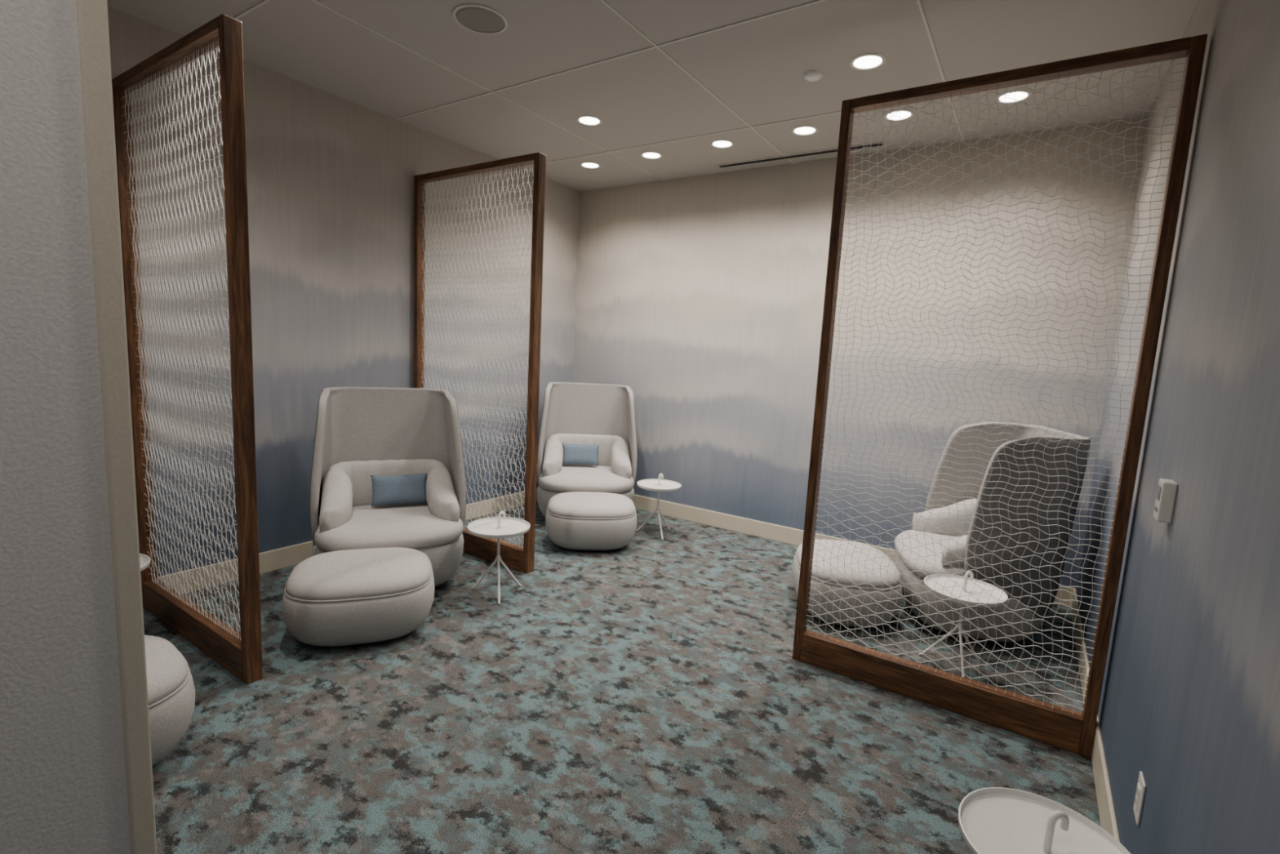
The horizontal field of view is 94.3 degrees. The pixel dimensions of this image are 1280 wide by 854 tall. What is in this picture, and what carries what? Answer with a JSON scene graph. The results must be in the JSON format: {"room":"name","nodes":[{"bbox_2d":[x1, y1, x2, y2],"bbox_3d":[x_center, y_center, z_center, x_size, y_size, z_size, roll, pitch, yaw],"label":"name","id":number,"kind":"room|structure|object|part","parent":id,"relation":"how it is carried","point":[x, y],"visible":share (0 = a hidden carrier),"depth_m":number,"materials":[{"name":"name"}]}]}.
{"room":"relaxation lounge","nodes":[
{"label":"relaxation lounge","id":0,"kind":"room"},
{"bbox_2d":[0,0,131,853],"bbox_3d":[-1.176,-0.123,0.515,0.140,3.090,1.038,8,9,33],"label":"wall","id":1,"kind":"structure","parent":0,"point":[64,787],"depth_m":0.88,"materials":[{"name":"grey paint"}]},
{"bbox_2d":[75,0,157,853],"bbox_3d":[-0.884,-0.166,0.963,0.168,3.090,0.034,8,9,33],"label":"trim","id":2,"kind":"structure","parent":1,"relation":"attached to","point":[91,15],"depth_m":0.93,"materials":[{"name":"beige paint"}]},
{"bbox_2d":[107,6,579,576],"bbox_3d":[-2.267,-0.617,3.893,0.150,3.090,5.500,8,9,33],"label":"wall","id":3,"kind":"structure","parent":0,"point":[330,177],"depth_m":3.92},
{"bbox_2d":[157,488,537,594],"bbox_3d":[-2.279,0.854,4.032,0.014,0.140,5.486,8,9,33],"label":"baseboard","id":4,"kind":"structure","parent":3,"relation":"attached to","point":[292,555],"depth_m":3.88,"materials":[{"name":"beige paint"}]},
{"bbox_2d":[142,502,1101,853],"bbox_3d":[-0.470,1.220,2.863,4.676,0.100,5.800,8,9,33],"label":"floor","id":5,"kind":"structure","parent":0,"point":[648,695],"depth_m":2.45,"materials":[{"name":"carpet"}]},
{"bbox_2d":[139,553,151,571],"bbox_3d":[-2.500,0.814,2.748,0.376,0.525,0.376,2,7,-7],"label":"side table","id":6,"kind":"object","parent":5,"relation":"on","point":[144,559],"visible":0.11,"depth_m":2.85,"materials":[{"name":"white metal"}]},
{"bbox_2d":[144,635,195,765],"bbox_3d":[-1.972,1.008,2.014,0.620,0.383,0.720,9,9,38],"label":"ottoman","id":7,"kind":"object","parent":5,"relation":"on","point":[170,682],"visible":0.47,"depth_m":2.07,"materials":[{"name":"grey fabric"}]},
{"bbox_2d":[144,635,188,705],"bbox_3d":[-1.965,0.867,1.996,0.588,0.097,0.688,9,9,38],"label":"cushion","id":8,"kind":"object","parent":7,"relation":"on","point":[166,668],"depth_m":2.09,"materials":[{"name":"grey fabric"}]},
{"bbox_2d":[111,13,262,684],"bbox_3d":[-2.163,-0.294,2.807,1.250,2.740,0.068,8,9,33],"label":"screen","id":9,"kind":"object","parent":5,"relation":"on","point":[240,654],"visible":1,"depth_m":2.70,"materials":[{"name":"brown wood"}]},
{"bbox_3d":[-2.093,-1.630,2.634,1.166,0.042,0.068,8,9,33],"label":"rail","id":10,"kind":"part","parent":9,"relation":"part of","materials":[{"name":"brown wood"}]},
{"bbox_3d":[-2.230,0.988,2.973,1.166,0.150,0.068,8,9,33],"label":"rail","id":11,"kind":"part","parent":9,"relation":"part of","materials":[{"name":"brown wood"}]},
{"bbox_2d":[281,546,434,646],"bbox_3d":[-1.473,0.887,3.153,0.720,0.383,0.620,0,8,-20],"label":"ottoman","id":12,"kind":"object","parent":5,"relation":"on","point":[346,597],"visible":1,"depth_m":2.92,"materials":[{"name":"grey fabric"}]},
{"bbox_2d":[285,546,431,599],"bbox_3d":[-1.465,0.745,3.135,0.688,0.097,0.588,0,8,-20],"label":"cushion","id":13,"kind":"object","parent":12,"relation":"on","point":[386,573],"depth_m":2.98,"materials":[{"name":"grey fabric"}]},
{"bbox_2d":[309,386,466,586],"bbox_3d":[-1.572,0.388,3.741,0.880,1.211,0.825,-1,8,-25],"label":"lounge chair","id":14,"kind":"object","parent":5,"relation":"on","point":[361,433],"visible":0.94,"depth_m":3.82,"materials":[{"name":"grey fabric"}]},
{"bbox_2d":[314,502,463,551],"bbox_3d":[-1.553,0.607,3.704,0.830,0.138,0.682,-1,8,-25],"label":"seat cushion","id":15,"kind":"object","parent":14,"relation":"on","point":[414,526],"depth_m":3.50,"materials":[{"name":"grey fabric"}]},
{"bbox_3d":[-1.585,0.406,3.769,0.770,0.305,0.590,-1,8,-25],"label":"arm and lumbar bolster","id":16,"kind":"part","parent":14,"relation":"part of","materials":[{"name":"grey fabric"}]},
{"bbox_2d":[370,472,427,506],"bbox_3d":[-1.562,0.406,3.859,0.344,0.191,0.126,-1,8,-25],"label":"lumbar pillow","id":17,"kind":"object","parent":14,"relation":"on","point":[395,489],"visible":0.99,"depth_m":3.81,"materials":[{"name":"blue fabric"}]},
{"bbox_2d":[413,152,546,573],"bbox_3d":[-1.201,-0.430,4.243,1.250,2.740,0.068,8,9,33],"label":"screen","id":18,"kind":"object","parent":5,"relation":"on","point":[517,557],"visible":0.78,"depth_m":4.10,"materials":[{"name":"brown wood"}]},
{"bbox_3d":[-1.131,-1.766,4.070,1.166,0.042,0.068,8,9,33],"label":"rail","id":19,"kind":"part","parent":18,"relation":"part of","materials":[{"name":"brown wood"}]},
{"bbox_3d":[-1.268,0.852,4.409,1.166,0.150,0.068,8,9,33],"label":"rail","id":20,"kind":"part","parent":18,"relation":"part of","materials":[{"name":"brown wood"}]},
{"bbox_2d":[466,511,529,604],"bbox_3d":[-0.876,0.779,3.672,0.376,0.525,0.376,10,10,43],"label":"side table","id":21,"kind":"object","parent":5,"relation":"on","point":[498,527],"visible":1,"depth_m":3.66,"materials":[{"name":"white metal"}]},
{"bbox_3d":[-0.849,0.831,3.710,0.312,0.415,0.272,10,10,43],"label":"tripod leg frame","id":22,"kind":"part","parent":21,"relation":"part of","materials":[{"name":"white metal"}]},
{"bbox_2d":[466,516,529,538],"bbox_3d":[-0.867,0.617,3.652,0.376,0.025,0.376,10,10,43],"label":"tabletop","id":23,"kind":"object","parent":21,"relation":"on","point":[486,527],"depth_m":3.65,"materials":[{"name":"white metal"}]},
{"bbox_3d":[-0.852,0.571,3.659,0.016,0.108,0.052,10,10,43],"label":"carry handle","id":24,"kind":"part","parent":21,"relation":"part of","materials":[{"name":"white metal"}]},
{"bbox_2d":[536,382,637,516],"bbox_3d":[-0.476,0.235,5.361,0.880,1.211,0.825,2,7,-7],"label":"lounge chair","id":25,"kind":"object","parent":5,"relation":"on","point":[603,415],"visible":0.86,"depth_m":5.53,"materials":[{"name":"grey fabric"}]},
{"bbox_2d":[562,443,599,466],"bbox_3d":[-0.548,0.253,5.455,0.344,0.191,0.126,2,7,-7],"label":"lumbar pillow","id":26,"kind":"object","parent":25,"relation":"on","point":[573,454],"visible":1,"depth_m":5.41,"materials":[{"name":"blue fabric"}]},
{"bbox_2d":[538,464,634,493],"bbox_3d":[-0.479,0.454,5.317,0.830,0.138,0.682,2,7,-7],"label":"seat cushion","id":27,"kind":"object","parent":25,"relation":"on","point":[570,477],"depth_m":5.07,"materials":[{"name":"grey fabric"}]},
{"bbox_3d":[-0.480,0.254,5.391,0.770,0.305,0.590,2,7,-7],"label":"arm and lumbar bolster","id":28,"kind":"part","parent":25,"relation":"part of","materials":[{"name":"grey fabric"}]},
{"bbox_2d":[545,491,636,551],"bbox_3d":[-0.388,0.741,4.719,0.720,0.383,0.620,2,7,-7],"label":"ottoman","id":29,"kind":"object","parent":5,"relation":"on","point":[579,521],"visible":1,"depth_m":4.46,"materials":[{"name":"grey fabric"}]},
{"bbox_2d":[547,491,635,518],"bbox_3d":[-0.381,0.599,4.700,0.688,0.097,0.588,2,7,-7],"label":"cushion","id":30,"kind":"object","parent":29,"relation":"on","point":[579,504],"depth_m":4.51,"materials":[{"name":"grey fabric"}]},
{"bbox_2d":[635,473,681,540],"bbox_3d":[0.153,0.654,5.048,0.376,0.525,0.376,10,10,43],"label":"side table","id":31,"kind":"object","parent":5,"relation":"on","point":[659,485],"visible":1,"depth_m":5.04,"materials":[{"name":"white metal"}]},
{"bbox_3d":[0.180,0.706,5.085,0.312,0.415,0.272,10,10,43],"label":"tripod leg frame","id":32,"kind":"part","parent":31,"relation":"part of","materials":[{"name":"white metal"}]},
{"bbox_2d":[636,479,681,491],"bbox_3d":[0.162,0.493,5.027,0.376,0.025,0.376,10,10,43],"label":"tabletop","id":33,"kind":"object","parent":31,"relation":"on","point":[655,485],"depth_m":5.03,"materials":[{"name":"white metal"}]},
{"bbox_3d":[0.177,0.447,5.034,0.016,0.108,0.052,10,10,43],"label":"carry handle","id":34,"kind":"part","parent":31,"relation":"part of","materials":[{"name":"white metal"}]},
{"bbox_2d":[791,538,902,627],"bbox_3d":[1.273,0.959,3.699,0.620,0.383,0.720,4,7,8],"label":"ottoman","id":35,"kind":"object","parent":5,"relation":"on","point":[836,562],"visible":0.75,"depth_m":3.40,"materials":[{"name":"grey fabric"}]},
{"bbox_2d":[795,538,901,587],"bbox_3d":[1.280,0.817,3.681,0.588,0.097,0.688,4,7,8],"label":"cushion","id":36,"kind":"object","parent":35,"relation":"on","point":[836,562],"depth_m":3.47,"materials":[{"name":"grey fabric"}]},
{"bbox_2d":[919,570,1008,676],"bbox_3d":[1.644,0.992,3.043,0.376,0.525,0.376,1,8,-16],"label":"side table","id":37,"kind":"object","parent":5,"relation":"on","point":[972,601],"visible":0.94,"depth_m":3.03,"materials":[{"name":"white metal"}]},
{"bbox_3d":[1.682,1.047,3.062,0.272,0.415,0.312,1,8,-16],"label":"tripod leg frame","id":38,"kind":"part","parent":37,"relation":"part of","materials":[{"name":"white metal"}]},
{"bbox_2d":[924,573,1008,607],"bbox_3d":[1.653,0.830,3.022,0.376,0.025,0.376,1,8,-16],"label":"tray","id":39,"kind":"object","parent":37,"relation":"on","point":[984,597],"depth_m":3.02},
{"bbox_3d":[1.672,0.785,3.021,0.052,0.108,0.016,1,8,-16],"label":"carry handle","id":40,"kind":"part","parent":37,"relation":"part of","materials":[{"name":"white metal"}]},
{"bbox_2d":[893,421,1090,641],"bbox_3d":[2.039,0.593,3.606,0.825,1.211,0.880,4,8,11],"label":"lounge chair","id":41,"kind":"object","parent":5,"relation":"on","point":[1017,591],"visible":0.8,"depth_m":3.21,"materials":[{"name":"grey fabric"}]},
{"bbox_2d":[893,529,964,578],"bbox_3d":[1.958,0.797,3.647,0.682,0.138,0.830,4,8,11],"label":"seat cushion","id":42,"kind":"object","parent":41,"relation":"on","point":[946,568],"depth_m":3.57,"materials":[{"name":"grey fabric"}]},
{"bbox_3d":[2.065,0.618,3.603,0.590,0.305,0.770,4,8,11],"label":"arm and lumbar bolster","id":43,"kind":"part","parent":41,"relation":"part of","materials":[{"name":"grey fabric"}]},
{"bbox_2d":[791,34,1207,758],"bbox_3d":[1.401,-0.083,2.603,1.250,2.740,0.068,8,9,33],"label":"screen","id":44,"kind":"object","parent":5,"relation":"on","point":[1051,724],"visible":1,"depth_m":2.52,"materials":[{"name":"brown wood"}]},
{"bbox_3d":[1.334,1.200,2.770,1.166,0.150,0.068,8,9,33],"label":"rail","id":45,"kind":"part","parent":44,"relation":"part of","materials":[{"name":"brown wood"}]},
{"bbox_3d":[1.470,-1.419,2.430,1.166,0.042,0.068,8,9,33],"label":"rail","id":46,"kind":"part","parent":44,"relation":"part of","materials":[{"name":"brown wood"}]},
{"bbox_2d":[958,786,1130,853],"bbox_3d":[0.958,1.165,1.430,0.376,0.525,0.376,2,7,-7],"label":"side table","id":47,"kind":"object","parent":5,"relation":"on","point":[992,820],"visible":1,"depth_m":1.47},
{"bbox_3d":[0.987,0.959,1.405,0.052,0.108,0.016,2,7,-7],"label":"carry handle","id":48,"kind":"part","parent":47,"relation":"part of","materials":[{"name":"white metal"}]},
{"bbox_2d":[106,0,1198,191],"bbox_3d":[-0.306,-1.939,2.454,4.676,0.100,5.800,8,9,33],"label":"ceiling","id":49,"kind":"structure","parent":0,"point":[757,68],"depth_m":3.21,"materials":[{"name":"paint"}]},
{"bbox_2d":[452,3,507,34],"bbox_3d":[-0.769,-1.961,2.859,0.260,0.007,0.260,8,9,33],"label":"ceiling speaker","id":50,"kind":"object","parent":49,"relation":"in","point":[476,18],"depth_m":2.84},
{"bbox_2d":[576,115,602,125],"bbox_3d":[-0.347,-2.095,4.061,0.180,0.005,0.180,8,9,33],"label":"recessed light","id":51,"kind":"object","parent":49,"relation":"in","point":[588,120],"visible":1,"depth_m":4.05,"materials":[{"name":"paint"}]},
{"bbox_2d":[579,161,600,168],"bbox_3d":[-0.423,-2.228,5.053,0.180,0.005,0.180,8,9,33],"label":"recessed light","id":52,"kind":"object","parent":49,"relation":"in","point":[592,165],"visible":1,"depth_m":5.04,"materials":[{"name":"paint"}]},
{"bbox_2d":[233,0,964,180],"bbox_3d":[-0.309,-1.887,2.461,4.376,0.004,5.500,8,9,33],"label":"ceiling grid","id":53,"kind":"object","parent":49,"relation":"attached to","point":[264,2],"depth_m":3.27,"materials":[{"name":"white metal"}]},
{"bbox_2d":[640,151,662,159],"bbox_3d":[0.091,-2.157,4.715,0.180,0.005,0.180,8,9,33],"label":"recessed light","id":54,"kind":"object","parent":49,"relation":"in","point":[649,154],"visible":1,"depth_m":4.71,"materials":[{"name":"paint"}]},
{"bbox_2d":[710,139,734,148],"bbox_3d":[0.606,-2.087,4.377,0.180,0.005,0.180,8,9,33],"label":"recessed light","id":55,"kind":"object","parent":49,"relation":"in","point":[722,144],"visible":1,"depth_m":4.37,"materials":[{"name":"paint"}]},
{"bbox_2d":[715,142,885,168],"bbox_3d":[1.185,-2.078,4.554,1.310,0.007,0.069,8,9,33],"label":"ceiling vent","id":56,"kind":"object","parent":49,"relation":"in","point":[873,144],"visible":1,"depth_m":4.54,"materials":[{"name":"metal"}]},
{"bbox_2d":[791,125,818,135],"bbox_3d":[1.121,-2.016,4.039,0.180,0.005,0.180,8,9,33],"label":"recessed light","id":57,"kind":"object","parent":49,"relation":"in","point":[801,130],"visible":1,"depth_m":4.04,"materials":[{"name":"paint"}]},
{"bbox_2d":[803,70,823,81],"bbox_3d":[0.948,-1.914,3.247,0.104,0.021,0.104,8,9,33],"label":"smoke detector","id":58,"kind":"object","parent":49,"relation":"attached to","point":[811,76],"visible":1,"depth_m":3.22,"materials":[{"name":"white plastic"}]},
{"bbox_2d":[848,53,886,70],"bbox_3d":[1.178,-1.888,3.071,0.180,0.005,0.180,8,9,33],"label":"recessed light","id":59,"kind":"object","parent":49,"relation":"in","point":[867,61],"visible":1,"depth_m":3.06,"materials":[{"name":"paint"}]},
{"bbox_2d":[883,109,914,120],"bbox_3d":[1.619,-1.948,3.711,0.180,0.005,0.180,8,9,33],"label":"recessed light","id":60,"kind":"object","parent":49,"relation":"in","point":[903,113],"visible":0.9,"depth_m":3.70,"materials":[{"name":"paint"}]},
{"bbox_2d":[995,89,1031,103],"bbox_3d":[2.126,-1.878,3.378,0.180,0.005,0.180,8,9,33],"label":"recessed light","id":61,"kind":"object","parent":49,"relation":"in","point":[1020,95],"visible":0.9,"depth_m":3.37,"materials":[{"name":"paint"}]},
{"bbox_2d":[573,116,1147,588],"bbox_3d":[1.179,-0.581,4.999,4.676,3.090,0.150,8,9,33],"label":"wall","id":62,"kind":"structure","parent":0,"point":[703,296],"depth_m":4.62,"materials":[{"name":"grey paint"}]},
{"bbox_2d":[633,494,1075,608],"bbox_3d":[1.058,0.886,5.120,4.376,0.140,0.014,8,9,33],"label":"baseboard","id":63,"kind":"structure","parent":62,"relation":"attached to","point":[783,534],"depth_m":5.22,"materials":[{"name":"beige paint"}]},
{"bbox_2d":[1075,0,1279,853],"bbox_3d":[1.491,-0.102,1.424,0.150,3.090,5.500,8,9,33],"label":"wall","id":64,"kind":"structure","parent":0,"point":[1189,701],"depth_m":1.52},
{"bbox_2d":[1070,588,1119,842],"bbox_3d":[1.343,1.350,1.652,0.014,0.140,5.486,8,9,33],"label":"baseboard","id":65,"kind":"structure","parent":64,"relation":"attached to","point":[1104,793],"depth_m":2.25,"materials":[{"name":"beige paint"}]},
{"bbox_2d":[1133,770,1146,825],"bbox_3d":[1.387,1.030,1.650,0.010,0.120,0.074,8,9,33],"label":"wall outlet","id":66,"kind":"object","parent":64,"relation":"attached to","point":[1141,786],"visible":1,"depth_m":1.63,"materials":[{"name":"white plastic"}]},
{"bbox_2d":[1133,782,1140,811],"bbox_3d":[1.385,1.030,1.651,0.004,0.068,0.034,8,9,33],"label":"receptacle","id":67,"kind":"object","parent":66,"relation":"attached to","point":[1137,799],"depth_m":1.64,"materials":[{"name":"white plastic"}]},
{"bbox_2d":[1153,478,1177,523],"bbox_3d":[1.550,0.217,1.753,0.036,0.120,0.072,8,9,33],"label":"thermostat","id":68,"kind":"object","parent":64,"relation":"attached to","point":[1166,491],"visible":1,"depth_m":1.73,"materials":[{"name":"white plastic"}]}
]}

